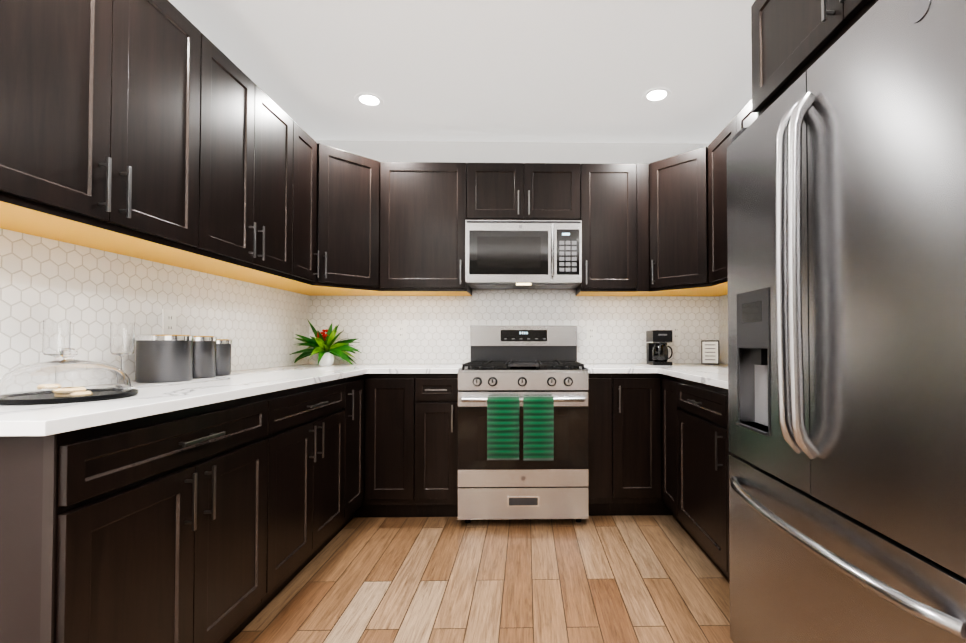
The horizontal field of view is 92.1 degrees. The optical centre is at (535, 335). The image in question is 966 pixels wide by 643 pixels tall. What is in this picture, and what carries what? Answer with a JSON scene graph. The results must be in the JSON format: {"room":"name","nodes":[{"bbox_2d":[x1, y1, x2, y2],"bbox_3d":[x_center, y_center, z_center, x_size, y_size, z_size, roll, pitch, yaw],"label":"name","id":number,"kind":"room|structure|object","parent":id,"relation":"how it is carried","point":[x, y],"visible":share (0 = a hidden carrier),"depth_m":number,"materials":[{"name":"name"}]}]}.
{"room":"kitchen","nodes":[
{"label":"kitchen","id":0,"kind":"room"},
{"bbox_2d":[168,0,754,142],"bbox_3d":[-0.084,-1.524,0.572,3.210,0.100,5.890,0,-1,-1],"label":"ceiling","id":1,"kind":"structure","parent":0,"point":[521,70],"depth_m":2.47,"materials":[{"name":"paint"}]},
{"bbox_2d":[354,93,383,106],"bbox_3d":[-1.014,-1.434,2.828,0.170,0.004,0.170,0,-1,-1],"label":"recessed light","id":2,"kind":"object","parent":1,"relation":"in","point":[368,99],"visible":1,"depth_m":2.82,"materials":[{"name":"paint"}]},
{"bbox_2d":[642,87,671,102],"bbox_3d":[0.728,-1.435,2.772,0.170,0.004,0.170,0,-1,-1],"label":"recessed light","id":3,"kind":"object","parent":1,"relation":"in","point":[657,95],"visible":1,"depth_m":2.77,"materials":[{"name":"paint"}]},
{"bbox_2d":[230,515,732,642],"bbox_3d":[-0.084,1.125,0.527,3.210,0.100,5.890,0,-1,-1],"label":"floor","id":4,"kind":"structure","parent":0,"point":[631,579],"depth_m":2.03,"materials":[{"name":"brown wood"}]},
{"bbox_2d":[0,434,55,642],"bbox_3d":[-1.297,0.640,0.949,0.598,0.884,0.004,0,-1,-1],"label":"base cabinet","id":5,"kind":"object","parent":4,"relation":"on","point":[27,497],"depth_m":0.96,"materials":[{"name":"black wood"}]},
{"bbox_2d":[53,394,267,642],"bbox_3d":[-1.279,0.647,1.332,0.649,0.884,0.759,0,-1,-1],"label":"base cabinet","id":6,"kind":"object","parent":4,"relation":"on","point":[160,528],"visible":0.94,"depth_m":1.23,"materials":[{"name":"black wood"}]},
{"bbox_2d":[240,379,344,631],"bbox_3d":[-1.293,0.659,2.077,0.649,0.884,0.732,0,-1,-1],"label":"base cabinet","id":7,"kind":"object","parent":4,"relation":"on","point":[305,437],"visible":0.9,"depth_m":1.99,"materials":[{"name":"black wood"}]},
{"bbox_2d":[326,374,417,544],"bbox_3d":[-1.178,0.673,2.901,0.912,0.884,0.912,0,-1,-1],"label":"base cabinet","id":8,"kind":"object","parent":4,"relation":"on","point":[379,478],"visible":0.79,"depth_m":2.75,"materials":[{"name":"black wood"}]},
{"bbox_2d":[0,364,375,435],"bbox_3d":[-1.289,0.202,2.128,0.660,0.030,2.472,0,-1,-1],"label":"countertop","id":9,"kind":"structure","parent":8,"relation":"on","point":[149,399],"depth_m":1.31,"materials":[{"name":"stone"}]},
{"bbox_2d":[42,321,70,360],"bbox_3d":[-1.523,0.065,1.472,0.066,0.220,0.066,0,-1,-1],"label":"wine glass","id":10,"kind":"object","parent":9,"relation":"on","point":[56,337],"visible":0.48,"depth_m":1.45,"materials":[{"name":"white"}]},
{"bbox_2d":[0,389,137,404],"bbox_3d":[-1.274,0.165,1.260,0.291,0.013,0.291,0,-1,-1],"label":"serving tray","id":11,"kind":"object","parent":9,"relation":"on","point":[133,392],"visible":0.44,"depth_m":1.16,"materials":[{"name":"black"}]},
{"bbox_2d":[0,348,130,399],"bbox_3d":[-1.274,0.100,1.261,0.260,0.131,0.260,0,-1,-1],"label":"glass cloche","id":12,"kind":"object","parent":11,"relation":"on","point":[67,376],"visible":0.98,"depth_m":1.18,"materials":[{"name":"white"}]},
{"bbox_2d":[110,322,134,386],"bbox_3d":[-1.405,0.067,1.574,0.066,0.220,0.066,0,-1,-1],"label":"wine glass","id":13,"kind":"object","parent":9,"relation":"on","point":[122,338],"visible":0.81,"depth_m":1.55,"materials":[{"name":"white"}]},
{"bbox_2d":[135,334,193,382],"bbox_3d":[-1.470,0.090,1.838,0.183,0.183,0.183,0,-1,-1],"label":"canister","id":14,"kind":"object","parent":9,"relation":"on","point":[163,358],"visible":1,"depth_m":1.77,"materials":[{"name":"grey metal"}]},
{"bbox_2d":[187,336,216,377],"bbox_3d":[-1.484,0.094,2.023,0.151,0.181,0.151,0,-1,-1],"label":"canister","id":15,"kind":"object","parent":9,"relation":"on","point":[204,356],"visible":0.54,"depth_m":1.99,"materials":[{"name":"grey metal"}]},
{"bbox_2d":[216,339,231,375],"bbox_3d":[-1.497,0.103,2.172,0.121,0.168,0.121,0,-1,-1],"label":"canister","id":16,"kind":"object","parent":9,"relation":"on","point":[223,356],"visible":0.56,"depth_m":2.15,"materials":[{"name":"grey metal"}]},
{"bbox_2d":[290,319,360,365],"bbox_3d":[-1.399,0.047,3.120,0.458,0.310,0.467,0,-1,-1],"label":"potted plant","id":17,"kind":"object","parent":9,"relation":"on","point":[321,343],"visible":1,"depth_m":3.07,"materials":[{"name":"green plant"}]},
{"bbox_2d":[372,364,467,373],"bbox_3d":[-0.719,0.217,3.052,0.517,0.030,0.646,0,-1,-1],"label":"countertop","id":18,"kind":"structure","parent":8,"relation":"on","point":[380,368],"depth_m":2.74,"materials":[{"name":"stone"}]},
{"bbox_2d":[415,374,458,516],"bbox_3d":[-0.593,0.675,3.044,0.263,0.884,0.649,0,-1,-1],"label":"base cabinet","id":19,"kind":"object","parent":4,"relation":"on","point":[436,445],"visible":0.83,"depth_m":2.76,"materials":[{"name":"black wood"}]},
{"bbox_2d":[458,325,588,522],"bbox_3d":[-0.076,0.521,2.987,0.759,1.190,0.770,0,-1,-1],"label":"range","id":20,"kind":"object","parent":4,"relation":"on","point":[520,361],"visible":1,"depth_m":2.67,"materials":[{"name":"grey metal"}]},
{"bbox_2d":[487,396,518,459],"bbox_3d":[-0.180,0.522,2.611,0.180,0.355,0.045,0,-1,-1],"label":"towel","id":21,"kind":"object","parent":20,"relation":"hanging from","point":[502,427],"visible":1,"depth_m":2.59,"materials":[{"name":"green fabric"}]},
{"bbox_2d":[523,396,553,460],"bbox_3d":[0.018,0.525,2.615,0.170,0.360,0.045,0,-1,-1],"label":"towel","id":22,"kind":"object","parent":20,"relation":"hanging from","point":[538,428],"visible":1,"depth_m":2.59,"materials":[{"name":"green fabric"}]},
{"bbox_2d":[588,373,611,515],"bbox_3d":[0.382,0.676,3.079,0.149,0.884,0.618,0,-1,-1],"label":"base cabinet","id":23,"kind":"object","parent":4,"relation":"on","point":[600,436],"visible":0.58,"depth_m":2.77,"materials":[{"name":"brown wood"}]},
{"bbox_2d":[610,373,695,541],"bbox_3d":[0.915,0.674,2.942,0.912,0.884,0.912,0,-1,-1],"label":"base cabinet","id":24,"kind":"object","parent":4,"relation":"on","point":[645,407],"visible":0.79,"depth_m":2.78,"materials":[{"name":"black wood"}]},
{"bbox_2d":[580,364,655,372],"bbox_3d":[0.504,0.218,3.076,0.397,0.030,0.646,0,-1,-1],"label":"countertop","id":25,"kind":"structure","parent":24,"relation":"on","point":[592,368],"depth_m":2.76,"materials":[{"name":"stone"}]},
{"bbox_2d":[652,363,727,388],"bbox_3d":[1.047,0.208,2.511,0.666,0.030,1.799,0,-1,-1],"label":"countertop","id":26,"kind":"structure","parent":24,"relation":"on","point":[709,374],"depth_m":2.45,"materials":[{"name":"stone"}]},
{"bbox_2d":[646,330,672,364],"bbox_3d":[0.869,0.086,3.211,0.153,0.236,0.177,0,-1,-1],"label":"coffee maker","id":27,"kind":"object","parent":26,"relation":"on","point":[657,341],"visible":1,"depth_m":3.14,"materials":[{"name":"black plastic"}]},
{"bbox_2d":[701,340,718,364],"bbox_3d":[1.228,0.121,3.255,0.106,0.168,0.098,0,-1,-1],"label":"sign frame","id":28,"kind":"object","parent":26,"relation":"on","point":[709,351],"visible":1,"depth_m":3.24,"materials":[{"name":"white paper"}]},
{"bbox_2d":[677,379,729,581],"bbox_3d":[1.062,0.661,2.184,0.649,0.884,0.610,0,-1,-1],"label":"base cabinet","id":29,"kind":"object","parent":4,"relation":"on","point":[702,460],"visible":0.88,"depth_m":2.12,"materials":[{"name":"black wood"}]},
{"bbox_2d":[726,396,731,574],"bbox_3d":[1.086,0.654,1.742,0.618,0.884,0.276,0,-1,-1],"label":"base cabinet","id":30,"kind":"object","parent":4,"relation":"on","point":[728,452],"visible":0.04,"depth_m":1.86,"materials":[{"name":"brown wood"}]},
{"bbox_2d":[727,0,965,642],"bbox_3d":[1.000,0.202,1.138,0.803,1.767,0.912,0,-1,-1],"label":"refrigerator","id":31,"kind":"object","parent":4,"relation":"on","point":[846,212],"visible":1,"depth_m":0.97,"materials":[{"name":"grey metal"}]},
{"bbox_2d":[315,140,718,363],"bbox_3d":[-0.141,-0.151,3.444,3.010,2.550,0.100,0,-1,-1],"label":"wall","id":32,"kind":"structure","parent":0,"point":[513,152],"depth_m":3.41,"materials":[{"name":"paint"}]},
{"bbox_2d":[263,143,392,295],"bbox_3d":[-1.333,-0.722,3.074,0.608,0.860,0.608,0,-1,-1],"label":"upper cabinet","id":33,"kind":"object","parent":32,"relation":"attached to","point":[348,219],"visible":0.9,"depth_m":2.91,"materials":[{"name":"brown wood"}]},
{"bbox_2d":[380,162,471,295],"bbox_3d":[-0.746,-0.720,3.212,0.572,0.860,0.354,0,-1,-1],"label":"upper cabinet","id":34,"kind":"object","parent":32,"relation":"attached to","point":[423,211],"visible":0.94,"depth_m":3.07,"materials":[{"name":"brown wood"}]},
{"bbox_2d":[309,289,719,363],"bbox_3d":[-0.140,-0.006,3.388,2.996,0.658,0.006,0,-1,-1],"label":"tile backsplash","id":35,"kind":"structure","parent":32,"relation":"attached to","point":[437,329],"depth_m":3.39,"materials":[{"name":"white tile"}]},
{"bbox_2d":[396,324,405,339],"bbox_3d":[-0.973,-0.024,3.363,0.070,0.115,0.008,0,-1,-1],"label":"electrical outlet","id":36,"kind":"object","parent":35,"relation":"attached to","point":[401,332],"visible":1,"depth_m":3.36,"materials":[{"name":"white plastic"}]},
{"bbox_2d":[586,326,595,340],"bbox_3d":[0.410,-0.013,3.390,0.070,0.115,0.008,0,-1,-1],"label":"electrical outlet","id":37,"kind":"object","parent":35,"relation":"attached to","point":[590,333],"visible":1,"depth_m":3.39,"materials":[{"name":"white plastic"}]},
{"bbox_2d":[671,325,680,340],"bbox_3d":[1.035,-0.017,3.403,0.070,0.115,0.008,0,-1,-1],"label":"electrical outlet","id":38,"kind":"object","parent":35,"relation":"attached to","point":[676,332],"visible":1,"depth_m":3.40,"materials":[{"name":"white plastic"}]},
{"bbox_2d":[467,163,579,219],"bbox_3d":[-0.080,-0.951,3.229,0.760,0.398,0.354,0,-1,-1],"label":"upper cabinet","id":39,"kind":"object","parent":32,"relation":"attached to","point":[523,191],"visible":0.96,"depth_m":3.09,"materials":[{"name":"brown wood"}]},
{"bbox_2d":[465,220,581,288],"bbox_3d":[-0.079,-0.541,3.179,0.756,0.409,0.441,0,-1,-1],"label":"microwave","id":40,"kind":"object","parent":39,"relation":"attached to","point":[523,254],"visible":1,"depth_m":3.00,"materials":[{"name":"grey metal"}]},
{"bbox_2d":[576,163,636,295],"bbox_3d":[0.489,-0.720,3.236,0.378,0.860,0.354,0,-1,-1],"label":"upper cabinet","id":41,"kind":"object","parent":32,"relation":"attached to","point":[608,205],"visible":0.96,"depth_m":3.10,"materials":[{"name":"brown wood"}]},
{"bbox_2d":[628,163,648,295],"bbox_3d":[0.718,-0.719,3.258,0.080,0.860,0.320,0,-1,-1],"label":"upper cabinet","id":42,"kind":"object","parent":32,"relation":"attached to","point":[642,172],"visible":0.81,"depth_m":3.10,"materials":[{"name":"brown wood"}]},
{"bbox_2d":[639,147,727,295],"bbox_3d":[1.064,-0.722,3.121,0.608,0.860,0.608,0,-1,-1],"label":"upper cabinet","id":43,"kind":"object","parent":32,"relation":"attached to","point":[678,232],"visible":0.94,"depth_m":2.95,"materials":[{"name":"brown wood"}]},
{"bbox_3d":[-1.639,-0.200,0.519,0.100,2.550,5.890,0,-1,-1],"label":"wall","id":44,"kind":"structure","parent":0,"visible":0},
{"bbox_2d":[0,0,200,252],"bbox_3d":[-1.427,-0.750,1.397,0.354,0.860,0.762,0,-1,-1],"label":"upper cabinet","id":45,"kind":"object","parent":44,"relation":"attached to","point":[99,124],"visible":1,"depth_m":1.38,"materials":[{"name":"brown wood"}]},
{"bbox_2d":[0,228,309,380],"bbox_3d":[-1.617,-0.061,2.092,0.006,0.493,2.539,0,-1,-1],"label":"tile backsplash","id":46,"kind":"structure","parent":44,"relation":"attached to","point":[90,294],"depth_m":1.79,"materials":[{"name":"white tile"}]},
{"bbox_2d":[162,309,175,334],"bbox_3d":[-1.607,-0.055,2.033,0.008,0.115,0.070,0,-1,-1],"label":"electrical outlet","id":47,"kind":"object","parent":46,"relation":"attached to","point":[168,322],"visible":0.9,"depth_m":2.03,"materials":[{"name":"white plastic"}]},
{"bbox_2d":[294,324,299,340],"bbox_3d":[-1.629,-0.016,3.162,0.008,0.115,0.070,0,-1,-1],"label":"electrical outlet","id":48,"kind":"object","parent":46,"relation":"attached to","point":[297,329],"visible":0.9,"depth_m":3.15,"materials":[{"name":"white plastic"}]},
{"bbox_2d":[116,33,292,278],"bbox_3d":[-1.442,-0.738,2.130,0.354,0.860,0.706,0,-1,-1],"label":"upper cabinet","id":49,"kind":"object","parent":44,"relation":"attached to","point":[245,175],"visible":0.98,"depth_m":2.05,"materials":[{"name":"brown wood"}]},
{"bbox_2d":[235,121,318,284],"bbox_3d":[-1.451,-0.730,2.625,0.354,0.860,0.284,0,-1,-1],"label":"upper cabinet","id":50,"kind":"object","parent":44,"relation":"attached to","point":[304,202],"visible":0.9,"depth_m":2.63,"materials":[{"name":"brown wood"}]},
{"bbox_3d":[1.470,-0.199,0.580,0.100,2.550,5.890,0,-1,-1],"label":"wall","id":51,"kind":"structure","parent":0,"visible":0},
{"bbox_2d":[719,295,727,363],"bbox_3d":[1.379,-0.054,2.521,0.006,0.493,1.799,0,-1,-1],"label":"tile backsplash","id":52,"kind":"structure","parent":51,"relation":"attached to","point":[723,327],"depth_m":3.34,"materials":[{"name":"white tile"}]},
{"bbox_2d":[708,99,756,285],"bbox_3d":[1.205,-0.733,2.438,0.354,0.860,0.762,0,-1,-1],"label":"upper cabinet","id":53,"kind":"object","parent":51,"relation":"attached to","point":[721,142],"visible":0.19,"depth_m":2.67,"materials":[{"name":"brown wood"}]},
{"bbox_2d":[751,0,877,117],"bbox_3d":[1.077,-0.980,1.179,0.659,0.408,0.955,0,-1,-1],"label":"upper cabinet","id":54,"kind":"object","parent":51,"relation":"attached to","point":[792,41],"visible":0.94,"depth_m":1.42,"materials":[{"name":"brown wood"}]}
]}

